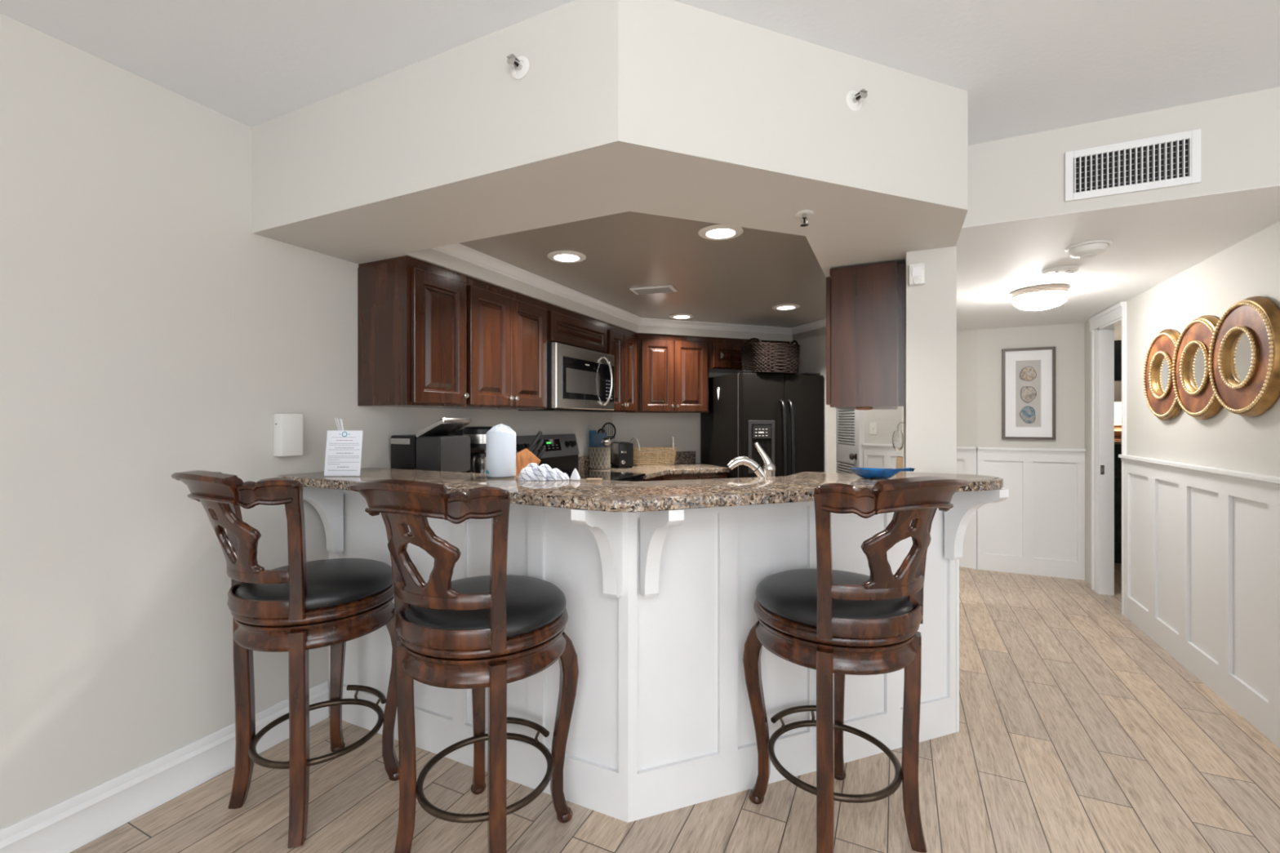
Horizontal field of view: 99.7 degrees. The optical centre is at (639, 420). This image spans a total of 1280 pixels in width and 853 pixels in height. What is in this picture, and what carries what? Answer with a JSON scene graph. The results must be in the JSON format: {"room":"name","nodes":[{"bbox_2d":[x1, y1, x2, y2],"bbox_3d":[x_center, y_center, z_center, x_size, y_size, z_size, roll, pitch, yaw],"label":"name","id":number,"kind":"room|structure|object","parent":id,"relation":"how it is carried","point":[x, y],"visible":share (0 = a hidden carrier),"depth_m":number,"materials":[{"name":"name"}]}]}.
{"room":"kitchen","nodes":[
{"label":"kitchen","id":0,"kind":"room"},
{"bbox_2d":[0,13,612,829],"bbox_3d":[-1.976,0.050,1.272,0.138,2.500,7.800,0,0,25],"label":"wall","id":1,"kind":"structure","parent":0,"point":[148,335],"depth_m":1.77,"materials":[{"name":"grey paint"}]},
{"bbox_2d":[0,680,328,852],"bbox_3d":[-2.455,1.221,0.088,0.015,0.158,5.050,0,0,25],"label":"baseboard","id":2,"kind":"structure","parent":1,"relation":"attached to","point":[71,824],"depth_m":1.77,"materials":[{"name":"white paint"}]},
{"bbox_2d":[273,413,302,456],"bbox_3d":[-1.429,0.056,2.192,0.060,0.172,0.088,0,0,25],"label":"box","id":3,"kind":"object","parent":1,"relation":"attached to","point":[287,428],"visible":1,"depth_m":2.16,"materials":[{"name":"white plastic"}]},
{"bbox_2d":[357,258,469,407],"bbox_3d":[-1.067,-0.391,2.590,0.370,0.642,0.360,0,0,25],"label":"upper cabinet","id":4,"kind":"object","parent":1,"relation":"attached to","point":[411,315],"visible":1,"depth_m":2.46,"materials":[{"name":"brown wood"}]},
{"bbox_2d":[422,278,546,409],"bbox_3d":[-0.844,-0.391,3.059,0.370,0.642,0.677,0,0,25],"label":"upper cabinet","id":5,"kind":"object","parent":1,"relation":"attached to","point":[506,332],"visible":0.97,"depth_m":2.93,"materials":[{"name":"brown wood"}]},
{"bbox_2d":[358,255,790,343],"bbox_3d":[-0.198,-0.721,4.031,1.031,0.017,3.742,0,0,43],"label":"trim","id":6,"kind":"structure","parent":1,"relation":"attached to","point":[404,257],"depth_m":3.12,"materials":[{"name":"brown wood"}]},
{"bbox_2d":[546,305,607,353],"bbox_3d":[-0.547,-0.599,3.716,0.341,0.227,0.762,0,0,25],"label":"upper cabinet","id":7,"kind":"object","parent":1,"relation":"attached to","point":[565,327],"visible":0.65,"depth_m":3.58,"materials":[{"name":"brown wood"}]},
{"bbox_2d":[517,342,613,412],"bbox_3d":[-0.489,-0.273,3.689,0.456,0.414,0.752,0,0,25],"label":"microwave","id":8,"kind":"object","parent":7,"relation":"attached to","point":[579,380],"visible":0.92,"depth_m":3.52,"materials":[{"name":"silver metal"}]},
{"bbox_2d":[578,455,590,470],"bbox_3d":[-0.409,0.333,4.381,0.020,0.105,0.500,0,0,25],"label":"backsplash","id":9,"kind":"structure","parent":1,"relation":"attached to","point":[584,461],"depth_m":4.29,"materials":[{"name":"brown stone"}]},
{"bbox_2d":[598,324,636,413],"bbox_3d":[-0.259,-0.391,4.288,0.370,0.642,0.513,0,0,25],"label":"upper cabinet","id":10,"kind":"object","parent":1,"relation":"attached to","point":[622,344],"visible":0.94,"depth_m":4.21,"materials":[{"name":"brown wood"}]},
{"bbox_2d":[431,243,826,334],"bbox_3d":[0.076,-0.820,3.812,3.500,0.055,1.155,0,0,-36],"label":"trim","id":11,"kind":"structure","parent":1,"relation":"attached to","point":[458,251],"depth_m":3.68,"materials":[{"name":"white paint"}]},
{"bbox_2d":[252,0,968,345],"bbox_3d":[0.850,-0.940,4.161,2.484,0.420,5.755,0,0,25],"label":"ceiling","id":12,"kind":"structure","parent":0,"point":[664,108],"depth_m":1.70,"materials":[{"name":"grey paint"}]},
{"bbox_2d":[506,53,528,79],"bbox_3d":[-0.351,-1.008,1.519,0.064,0.064,0.047,0,0,25],"label":"sprinkler","id":13,"kind":"object","parent":12,"relation":"attached to","point":[520,65],"visible":1,"depth_m":1.53,"materials":[{"name":"white plastic"}]},
{"bbox_2d":[795,209,813,226],"bbox_3d":[0.578,-0.708,1.896,0.064,0.043,0.064,0,0,25],"label":"sprinkler","id":14,"kind":"object","parent":12,"relation":"attached to","point":[803,214],"visible":1,"depth_m":1.89,"materials":[{"name":"white metal"}]},
{"bbox_2d":[845,88,867,111],"bbox_3d":[0.677,-1.001,1.666,0.064,0.064,0.047,0,0,-21],"label":"sprinkler","id":15,"kind":"object","parent":12,"relation":"attached to","point":[854,100],"visible":1,"depth_m":1.68,"materials":[{"name":"white metal"}]},
{"bbox_2d":[0,0,1279,145],"bbox_3d":[0.240,-1.180,-0.601,5.750,0.080,6.320,0,0,25],"label":"ceiling","id":16,"kind":"structure","parent":0,"point":[1024,67],"depth_m":1.61,"materials":[{"name":"white paint"}]},
{"bbox_2d":[459,211,826,327],"bbox_3d":[0.449,-0.874,3.563,1.650,0.053,3.500,0,0,25],"label":"ceiling","id":17,"kind":"structure","parent":0,"point":[740,279],"depth_m":2.98,"materials":[{"name":"grey paint"}]},
{"bbox_2d":[546,249,586,262],"bbox_3d":[-0.376,-0.841,2.770,0.200,0.011,0.200,0,0,25],"label":"recessed light","id":18,"kind":"object","parent":17,"relation":"in","point":[562,256],"visible":1,"depth_m":2.75,"materials":[{"name":"white plastic"}]},
{"bbox_2d":[629,284,677,294],"bbox_3d":[0.089,-0.840,3.468,0.280,0.014,0.150,0,0,17],"label":"ceiling vent","id":19,"kind":"object","parent":17,"relation":"in","point":[669,288],"visible":1,"depth_m":3.44,"materials":[{"name":"white plastic"}]},
{"bbox_2d":[669,313,693,319],"bbox_3d":[0.336,-0.841,4.348,0.200,0.011,0.200,0,0,25],"label":"recessed light","id":20,"kind":"object","parent":17,"relation":"in","point":[678,316],"visible":1,"depth_m":4.32,"materials":[{"name":"white glass"}]},
{"bbox_2d":[697,223,743,239],"bbox_3d":[0.360,-0.841,2.409,0.200,0.011,0.200,0,0,25],"label":"recessed light","id":21,"kind":"object","parent":17,"relation":"in","point":[717,231],"visible":0.96,"depth_m":2.39,"materials":[{"name":"white"}]},
{"bbox_2d":[772,303,799,310],"bbox_3d":[1.081,-0.841,3.993,0.200,0.011,0.200,0,0,25],"label":"recessed light","id":22,"kind":"object","parent":17,"relation":"in","point":[785,306],"visible":1,"depth_m":3.97,"materials":[{"name":"white"}]},
{"bbox_2d":[612,372,734,462],"bbox_3d":[0.555,0.200,5.089,1.830,2.200,0.100,0,0,-20],"label":"wall","id":23,"kind":"structure","parent":0,"point":[651,429],"depth_m":4.91,"materials":[{"name":"grey paint"}]},
{"bbox_2d":[635,451,695,462],"bbox_3d":[0.140,0.332,4.877,0.795,0.104,0.021,0,0,-20],"label":"backsplash","id":24,"kind":"structure","parent":23,"relation":"attached to","point":[681,456],"depth_m":4.96,"materials":[{"name":"brown stone"}]},
{"bbox_2d":[625,334,708,413],"bbox_3d":[0.243,-0.391,4.710,0.655,0.642,0.378,0,0,-20],"label":"upper cabinet","id":25,"kind":"object","parent":23,"relation":"attached to","point":[673,372],"visible":0.98,"depth_m":4.55,"materials":[{"name":"brown wood"}]},
{"bbox_2d":[708,338,790,373],"bbox_3d":[0.940,-0.584,4.973,0.830,0.257,0.349,0,0,-20],"label":"upper cabinet","id":26,"kind":"object","parent":23,"relation":"attached to","point":[725,356],"visible":0.31,"depth_m":4.73,"materials":[{"name":"brown wood"}]},
{"bbox_2d":[70,563,1279,852],"bbox_3d":[1.808,1.325,1.355,7.100,0.050,11.200,0,0,25],"label":"floor","id":27,"kind":"structure","parent":0,"point":[1078,732],"depth_m":1.92,"materials":[{"name":"brown wood"}]},
{"bbox_2d":[170,470,400,848],"bbox_3d":[-1.165,0.725,1.832,0.499,1.159,0.653,0,0,31],"label":"bar stool","id":28,"kind":"object","parent":27,"relation":"on","point":[300,606],"visible":0.98,"depth_m":1.69,"materials":[{"name":"brown wood"}]},
{"bbox_2d":[234,558,393,610],"bbox_3d":[-1.125,0.555,1.897,0.486,0.072,0.486,0,0,28],"label":"cushion","id":29,"kind":"object","parent":28,"relation":"on","point":[336,584],"depth_m":1.75,"materials":[{"name":"black leather"}]},
{"bbox_2d":[349,479,578,852],"bbox_3d":[-0.499,0.725,1.597,0.499,1.159,0.653,0,0,20],"label":"bar stool","id":30,"kind":"object","parent":27,"relation":"on","point":[499,628],"visible":1,"depth_m":1.45,"materials":[{"name":"brown wood"}]},
{"bbox_2d":[401,574,565,638],"bbox_3d":[-0.474,0.555,1.669,0.486,0.072,0.486,0,0,22],"label":"cushion","id":31,"kind":"object","parent":30,"relation":"on","point":[535,607],"depth_m":1.51,"materials":[{"name":"black leather"}]},
{"bbox_2d":[515,433,645,481],"bbox_3d":[-0.388,0.699,3.640,0.693,1.202,0.796,0,0,25],"label":"electric range","id":32,"kind":"object","parent":27,"relation":"on","point":[562,453],"visible":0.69,"depth_m":3.84,"materials":[{"name":"black metal"}]},
{"bbox_2d":[563,470,645,480],"bbox_3d":[-0.384,0.385,3.638,0.560,0.018,0.796,0,0,25],"label":"cooktop","id":33,"kind":"object","parent":32,"relation":"in","point":[613,476],"depth_m":3.78,"materials":[{"name":"black glass"}]},
{"bbox_2d":[623,476,642,481],"bbox_3d":[-0.406,0.807,3.648,0.641,0.825,0.796,0,0,25],"label":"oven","id":34,"kind":"object","parent":32,"relation":"in","point":[625,478],"depth_m":3.73,"materials":[{"name":"black glass"}]},
{"bbox_2d":[302,486,1008,822],"bbox_3d":[-0.027,0.778,1.984,2.817,1.044,0.894,0,0,3],"label":"breakfast bar","id":35,"kind":"object","parent":27,"relation":"on","point":[662,615],"visible":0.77,"depth_m":1.89,"materials":[{"name":"paint"}]},
{"bbox_2d":[278,467,1003,512],"bbox_3d":[-0.044,0.237,1.979,2.864,0.035,0.953,0,0,5],"label":"countertop","id":36,"kind":"structure","parent":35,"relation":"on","point":[606,495],"depth_m":1.79,"materials":[{"name":"brown stone"}]},
{"bbox_2d":[334,417,343,430],"bbox_3d":[-1.241,0.103,2.285,0.081,0.232,0.060,0,0,25],"label":"reed diffuser","id":37,"kind":"object","parent":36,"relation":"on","point":[342,426],"visible":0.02,"depth_m":2.28,"materials":[{"name":"white wood"}]},
{"bbox_2d":[324,430,363,475],"bbox_3d":[-1.189,0.129,2.172,0.144,0.181,0.038,0,0,1],"label":"card","id":38,"kind":"object","parent":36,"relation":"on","point":[344,447],"visible":1,"depth_m":2.16,"materials":[{"name":"white paper"}]},
{"bbox_2d":[485,423,515,477],"bbox_3d":[-0.553,0.116,2.151,0.116,0.208,0.116,0,0,25],"label":"paper towel roll","id":39,"kind":"object","parent":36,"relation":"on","point":[500,438],"visible":1,"depth_m":2.10,"materials":[{"name":"white paper"}]},
{"bbox_2d":[517,462,568,480],"bbox_3d":[-0.362,0.189,2.031,0.190,0.061,0.104,0,0,0],"label":"seashell","id":40,"kind":"object","parent":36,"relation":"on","point":[532,472],"visible":1,"depth_m":2.00,"materials":[{"name":"white ceramic"}]},
{"bbox_2d":[569,467,580,479],"bbox_3d":[-0.242,0.198,2.020,0.042,0.044,0.028,0,0,25],"label":"folded napkin","id":41,"kind":"object","parent":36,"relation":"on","point":[575,475],"visible":1,"depth_m":2.01,"materials":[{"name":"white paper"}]},
{"bbox_2d":[586,478,602,479],"bbox_3d":[-0.170,0.216,2.006,0.060,0.006,0.012,0,0,2],"label":"scraper","id":42,"kind":"object","parent":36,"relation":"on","point":[586,478],"visible":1,"depth_m":2.00,"materials":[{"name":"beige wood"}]},
{"bbox_2d":[850,467,915,478],"bbox_3d":[0.930,0.201,2.078,0.235,0.038,0.111,0,0,0],"label":"dish","id":43,"kind":"object","parent":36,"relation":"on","point":[865,473],"visible":1,"depth_m":2.05,"materials":[{"name":"ceramic"}]},
{"bbox_2d":[642,471,727,481],"bbox_3d":[0.090,0.860,4.470,1.344,0.880,0.817,0,0,-37],"label":"base cabinet","id":44,"kind":"object","parent":27,"relation":"on","point":[704,475],"visible":0.14,"depth_m":4.33,"materials":[{"name":"brown wood"}]},
{"bbox_2d":[571,462,729,479],"bbox_3d":[0.199,0.402,4.490,1.024,0.034,1.236,0,0,25],"label":"countertop","id":45,"kind":"structure","parent":44,"relation":"on","point":[652,471],"depth_m":4.33,"materials":[{"name":"brown stone"}]},
{"bbox_2d":[589,446,610,469],"bbox_3d":[-0.322,0.294,4.345,0.168,0.180,0.167,0,0,25],"label":"utensil crock","id":46,"kind":"object","parent":45,"relation":"on","point":[599,456],"visible":0.98,"depth_m":4.28,"materials":[{"name":"grey ceramic"}]},
{"bbox_2d":[589,430,596,447],"bbox_3d":[-0.379,0.224,4.351,0.060,0.299,0.012,0,0,1],"label":"utensil","id":47,"kind":"object","parent":46,"relation":"in","point":[590,431],"visible":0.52,"depth_m":4.34,"materials":[{"name":"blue plastic"}]},
{"bbox_2d":[590,432,607,447],"bbox_3d":[-0.329,0.234,4.315,0.130,0.280,0.034,0,0,0],"label":"utensil","id":48,"kind":"object","parent":46,"relation":"in","point":[596,438],"visible":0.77,"depth_m":4.30,"materials":[{"name":"blue plastic"}]},
{"bbox_2d":[601,437,611,447],"bbox_3d":[-0.271,0.253,4.287,0.087,0.243,0.045,0,0,16],"label":"utensil","id":49,"kind":"object","parent":46,"relation":"in","point":[606,442],"visible":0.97,"depth_m":4.27,"materials":[{"name":"silver metal"}]},
{"bbox_2d":[601,422,616,446],"bbox_3d":[-0.251,0.193,4.333,0.117,0.363,0.015,0,0,0],"label":"utensil","id":50,"kind":"object","parent":46,"relation":"in","point":[611,437],"visible":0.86,"depth_m":4.33,"materials":[{"name":"black plastic"}]},
{"bbox_2d":[610,441,633,468],"bbox_3d":[-0.148,0.281,4.495,0.128,0.208,0.252,0,0,-21],"label":"toaster","id":51,"kind":"object","parent":45,"relation":"on","point":[621,452],"visible":0.98,"depth_m":4.41,"materials":[{"name":"black metal"}]},
{"bbox_2d":[629,436,676,466],"bbox_3d":[0.111,0.263,4.737,0.431,0.245,0.214,0,0,-20],"label":"rattan basket","id":52,"kind":"object","parent":45,"relation":"on","point":[670,451],"visible":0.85,"depth_m":4.66,"materials":[{"name":"beige wicker"}]},
{"bbox_2d":[700,370,823,478],"bbox_3d":[1.060,0.449,4.715,0.776,1.702,0.839,0,0,-20],"label":"refrigerator","id":53,"kind":"object","parent":27,"relation":"on","point":[782,413],"visible":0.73,"depth_m":4.42,"materials":[{"name":"black metal"}]},
{"bbox_2d":[716,386,719,399],"bbox_3d":[0.671,-0.235,4.635,0.014,0.110,0.044,0,0,-20],"label":"magnet","id":54,"kind":"object","parent":53,"relation":"attached to","point":[718,388],"visible":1,"depth_m":4.63,"materials":[{"name":"white plastic"}]},
{"bbox_2d":[741,337,799,373],"bbox_3d":[1.076,-0.528,4.460,0.460,0.281,0.323,0,0,-20],"label":"wicker basket","id":55,"kind":"object","parent":53,"relation":"on","point":[780,362],"visible":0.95,"depth_m":4.33,"materials":[{"name":"brown wicker"}]},
{"bbox_2d":[742,475,968,852],"bbox_3d":[0.653,0.725,1.677,0.499,1.159,0.653,0,0,-23],"label":"bar stool","id":56,"kind":"object","parent":27,"relation":"on","point":[836,624],"visible":1,"depth_m":1.53,"materials":[{"name":"brown wood"}]},
{"bbox_2d":[755,568,915,626],"bbox_3d":[0.623,0.555,1.747,0.486,0.072,0.486,0,0,-21],"label":"cushion","id":57,"kind":"object","parent":56,"relation":"on","point":[788,598],"depth_m":1.59,"materials":[{"name":"black leather"}]},
{"bbox_2d":[1114,440,1121,563],"bbox_3d":[4.848,0.743,4.952,1.130,1.115,0.520,0,0,25],"label":"dresser","id":58,"kind":"object","parent":27,"relation":"on","point":[1117,444],"visible":0.02,"depth_m":4.92,"materials":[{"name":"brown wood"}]},
{"bbox_2d":[1114,401,1121,440],"bbox_3d":[4.451,0.004,5.036,0.270,0.360,0.270,0,0,25],"label":"table lamp","id":59,"kind":"object","parent":58,"relation":"on","point":[1117,405],"visible":0.3,"depth_m":4.96,"materials":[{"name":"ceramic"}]},
{"bbox_3d":[-0.068,0.860,2.439,2.281,0.880,0.966,0,0,25],"label":"base cabinet","id":60,"kind":"object","parent":27,"relation":"on","visible":0},
{"bbox_3d":[-0.062,0.402,2.451,2.305,0.035,1.009,0,0,25],"label":"countertop","id":61,"kind":"structure","parent":60,"relation":"on","visible":0},
{"bbox_2d":[390,417,471,471],"bbox_3d":[-1.021,0.185,2.656,0.353,0.398,0.201,0,0,25],"label":"pod coffee maker","id":62,"kind":"object","parent":61,"relation":"on","point":[433,448],"visible":0.61,"depth_m":2.58,"materials":[{"name":"black plastic"}]},
{"bbox_2d":[726,442,775,477],"bbox_3d":[0.475,0.237,2.302,0.210,0.295,0.060,0,0,0],"label":"kitchen faucet","id":63,"kind":"object","parent":61,"relation":"on","point":[768,469],"visible":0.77,"depth_m":2.29,"materials":[{"name":"silver metal"}]},
{"bbox_3d":[-0.686,0.860,3.109,0.590,0.880,0.405,0,0,25],"label":"base cabinet","id":64,"kind":"object","parent":27,"relation":"on","visible":0},
{"bbox_3d":[-0.679,0.402,3.103,0.632,0.035,0.416,0,0,25],"label":"countertop","id":65,"kind":"structure","parent":64,"relation":"on","visible":0},
{"bbox_2d":[450,426,492,473],"bbox_3d":[-0.907,0.207,3.014,0.262,0.355,0.231,0,0,25],"label":"drip coffee maker","id":66,"kind":"object","parent":65,"relation":"on","point":[477,434],"visible":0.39,"depth_m":2.92,"materials":[{"name":"black plastic"}]},
{"bbox_2d":[515,431,546,475],"bbox_3d":[-0.652,0.221,3.151,0.210,0.327,0.100,0,0,-15],"label":"knife block","id":67,"kind":"object","parent":65,"relation":"on","point":[524,457],"visible":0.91,"depth_m":3.11,"materials":[{"name":"brown wood"}]},
{"bbox_3d":[1.095,0.860,2.906,0.580,0.880,0.650,0,0,25],"label":"base cabinet","id":68,"kind":"object","parent":27,"relation":"on","visible":0},
{"bbox_3d":[1.088,0.402,2.910,0.605,0.035,0.690,0,0,25],"label":"countertop","id":69,"kind":"structure","parent":68,"relation":"on","visible":0},
{"bbox_2d":[896,456,902,471],"bbox_3d":[1.223,0.277,2.552,0.039,0.216,0.100,0,0,25],"label":"cutting board","id":70,"kind":"object","parent":69,"relation":"on","point":[899,459],"visible":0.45,"depth_m":2.51,"materials":[{"name":"beige wood"}]},
{"bbox_2d":[790,326,835,472],"bbox_3d":[1.489,0.200,4.868,0.100,2.200,0.707,0,0,-20],"label":"wall","id":71,"kind":"structure","parent":0,"point":[812,356],"depth_m":4.55,"materials":[{"name":"grey paint"}]},
{"bbox_2d":[840,411,854,473],"bbox_3d":[2.310,0.200,6.059,0.080,2.200,1.200,0,0,0],"label":"wall","id":72,"kind":"structure","parent":0,"point":[846,411],"depth_m":5.92,"materials":[{"name":"grey paint"}]},
{"bbox_2d":[835,408,857,473],"bbox_3d":[2.219,0.300,5.869,0.101,2.000,0.700,0,0,0],"label":"door","id":73,"kind":"structure","parent":72,"relation":"in","point":[845,451],"depth_m":5.87,"materials":[{"name":"white paint"}]},
{"bbox_2d":[857,409,864,467],"bbox_3d":[2.245,0.270,5.869,0.050,2.060,0.820,0,0,0],"label":"trim","id":74,"kind":"structure","parent":72,"relation":"attached to","point":[860,413],"depth_m":5.46,"materials":[{"name":"white paint"}]},
{"bbox_2d":[864,329,977,447],"bbox_3d":[2.651,0.200,5.133,0.100,2.200,0.998,0,0,-44],"label":"wall","id":75,"kind":"structure","parent":0,"point":[887,421],"depth_m":4.83,"materials":[{"name":"grey paint"}]},
{"bbox_2d":[869,422,876,434],"bbox_3d":[2.328,0.077,5.387,0.016,0.115,0.072,0,0,-44],"label":"light switch","id":76,"kind":"object","parent":75,"relation":"attached to","point":[873,426],"visible":1,"depth_m":5.39,"materials":[{"name":"white plastic"}]},
{"bbox_2d":[862,443,977,568],"bbox_3d":[2.604,0.764,5.088,0.050,1.072,0.998,0,0,-44],"label":"trim","id":77,"kind":"structure","parent":75,"relation":"attached to","point":[875,455],"depth_m":4.80,"materials":[{"name":"white paint"}]},
{"bbox_2d":[902,244,956,732],"bbox_3d":[1.611,0.240,3.082,0.188,2.120,1.750,0,0,25],"label":"wall pillar","id":78,"kind":"structure","parent":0,"point":[929,415],"depth_m":2.29,"materials":[{"name":"grey paint"}]},
{"bbox_2d":[826,261,906,409],"bbox_3d":[1.173,-0.387,2.813,0.372,0.670,0.712,0,0,25],"label":"upper cabinet","id":79,"kind":"object","parent":78,"relation":"attached to","point":[861,300],"visible":1,"depth_m":2.48,"materials":[{"name":"brown wood"}]},
{"bbox_2d":[855,407,873,409],"bbox_3d":[1.075,-0.059,2.589,0.080,0.013,0.080,0,0,25],"label":"puck light","id":80,"kind":"object","parent":79,"relation":"attached to","point":[857,408],"depth_m":2.56,"materials":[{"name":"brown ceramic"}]},
{"bbox_2d":[892,422,903,450],"bbox_3d":[1.424,0.086,2.977,0.059,0.158,0.058,0,0,25],"label":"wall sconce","id":81,"kind":"object","parent":78,"relation":"hanging from","point":[897,437],"visible":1,"depth_m":2.96,"materials":[{"name":"white glass"}]},
{"bbox_2d":[892,431,903,450],"bbox_3d":[1.423,0.110,2.977,0.058,0.110,0.058,0,0,25],"label":"glass bowl","id":82,"kind":"object","parent":81,"relation":"on","point":[897,437],"depth_m":2.96,"materials":[{"name":"white glass"}]},
{"bbox_2d":[908,262,924,285],"bbox_3d":[1.179,-0.625,2.299,0.060,0.091,0.034,0,0,25],"label":"sensor","id":83,"kind":"object","parent":78,"relation":"attached to","point":[916,271],"visible":1,"depth_m":2.29,"materials":[{"name":"white plastic"}]},
{"bbox_2d":[977,322,1084,448],"bbox_3d":[3.325,0.247,4.631,0.751,2.105,0.120,0,0,25],"label":"wall","id":84,"kind":"structure","parent":0,"point":[1068,340],"depth_m":4.54,"materials":[{"name":"grey paint"}]},
{"bbox_2d":[1001,346,1055,439],"bbox_3d":[3.284,-0.231,4.565,0.372,0.775,0.030,0,0,25],"label":"framed art","id":85,"kind":"object","parent":84,"relation":"attached to","point":[1028,374],"visible":1,"depth_m":4.57,"materials":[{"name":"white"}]},
{"bbox_2d":[977,447,1085,580],"bbox_3d":[3.292,0.764,4.563,0.750,1.072,0.050,0,0,25],"label":"wainscoting","id":86,"kind":"structure","parent":84,"relation":"attached to","point":[1039,529],"depth_m":4.55,"materials":[{"name":"white paint"}]},
{"bbox_2d":[1114,381,1121,422],"bbox_3d":[5.640,0.200,5.068,2.970,2.200,0.100,0,0,25],"label":"wall","id":87,"kind":"structure","parent":0,"point":[1117,384],"depth_m":5.42,"materials":[{"name":"grey paint"}]},
{"bbox_2d":[1114,340,1121,381],"bbox_3d":[5.029,-0.610,5.274,1.150,0.420,0.052,0,0,25],"label":"television","id":88,"kind":"object","parent":87,"relation":"attached to","point":[1117,344],"visible":0.02,"depth_m":5.37,"materials":[{"name":"black plastic"}]},
{"bbox_2d":[956,185,1279,340],"bbox_3d":[4.175,-0.852,3.606,4.360,0.096,4.900,0,0,25],"label":"ceiling","id":89,"kind":"structure","parent":0,"point":[1153,242],"depth_m":2.55,"materials":[{"name":"white paint"}]},
{"bbox_2d":[1011,284,1069,310],"bbox_3d":[2.445,-0.743,3.300,0.284,0.120,0.284,0,0,25],"label":"flush ceiling light","id":90,"kind":"object","parent":89,"relation":"attached to","point":[1041,297],"visible":1,"depth_m":3.21,"materials":[{"name":"white glass"}]},
{"bbox_2d":[1041,264,1079,276],"bbox_3d":[2.221,-0.791,2.852,0.160,0.024,0.160,0,0,25],"label":"smoke detector","id":91,"kind":"object","parent":89,"relation":"attached to","point":[1060,270],"visible":1,"depth_m":2.82,"materials":[{"name":"white plastic"}]},
{"bbox_2d":[1064,239,1112,257],"bbox_3d":[2.050,-0.778,2.469,0.168,0.050,0.168,0,0,25],"label":"smoke detector","id":92,"kind":"object","parent":89,"relation":"attached to","point":[1087,249],"visible":1,"depth_m":2.43,"materials":[{"name":"white plastic"}]},
{"bbox_2d":[962,86,1279,226],"bbox_3d":[2.692,-0.983,1.676,2.978,0.355,0.140,0,0,25],"label":"wall header","id":93,"kind":"structure","parent":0,"point":[1020,177],"depth_m":2.02,"materials":[{"name":"grey paint"}]},
{"bbox_2d":[1064,128,1200,201],"bbox_3d":[1.823,-0.945,2.010,0.390,0.190,0.022,0,0,25],"label":"air vent","id":94,"kind":"object","parent":93,"relation":"in","point":[1171,160],"visible":1,"depth_m":2.00,"materials":[{"name":"white metal"}]},
{"bbox_2d":[1084,221,1279,584],"bbox_3d":[3.057,0.247,3.064,0.112,2.105,2.960,0,0,25],"label":"wall","id":95,"kind":"structure","parent":0,"point":[1250,267],"depth_m":2.75,"materials":[{"name":"grey paint"}]},
{"bbox_2d":[1088,301,1126,615],"bbox_3d":[3.412,0.250,3.896,0.106,2.100,0.668,0,0,25],"label":"door frame","id":96,"kind":"structure","parent":95,"relation":"in","point":[1102,325],"depth_m":4.04,"materials":[{"name":"white paint"}]},
{"bbox_2d":[1118,454,1279,748],"bbox_3d":[2.802,0.762,2.693,0.050,1.075,2.072,0,0,25],"label":"wainscoting","id":97,"kind":"structure","parent":95,"relation":"attached to","point":[1202,544],"depth_m":2.62,"materials":[{"name":"white paint"}]},
{"bbox_2d":[1142,296,1279,420],"bbox_3d":[2.788,-0.268,2.699,0.061,0.531,1.316,0,0,25],"label":"wall mirror","id":98,"kind":"object","parent":95,"relation":"attached to","point":[1232,362],"visible":1,"depth_m":2.50,"materials":[{"name":"gold metal"}]},
{"bbox_2d":[1156,355,1169,394],"bbox_3d":[2.974,-0.260,3.054,0.006,0.220,0.220,0,0,25],"label":"mirror glass","id":99,"kind":"object","parent":98,"relation":"attached to","point":[1162,368],"depth_m":3.09,"materials":[{"name":"white"}]},
{"bbox_2d":[1188,346,1206,389],"bbox_3d":[2.793,-0.265,2.691,0.006,0.220,0.220,0,0,25],"label":"mirror glass","id":100,"kind":"object","parent":98,"relation":"attached to","point":[1197,363],"depth_m":2.72,"materials":[{"name":"white"}]},
{"bbox_2d":[1229,332,1253,382],"bbox_3d":[2.617,-0.275,2.337,0.006,0.220,0.220,0,0,25],"label":"mirror glass","id":101,"kind":"object","parent":98,"relation":"attached to","point":[1240,349],"depth_m":2.36,"materials":[{"name":"white"}]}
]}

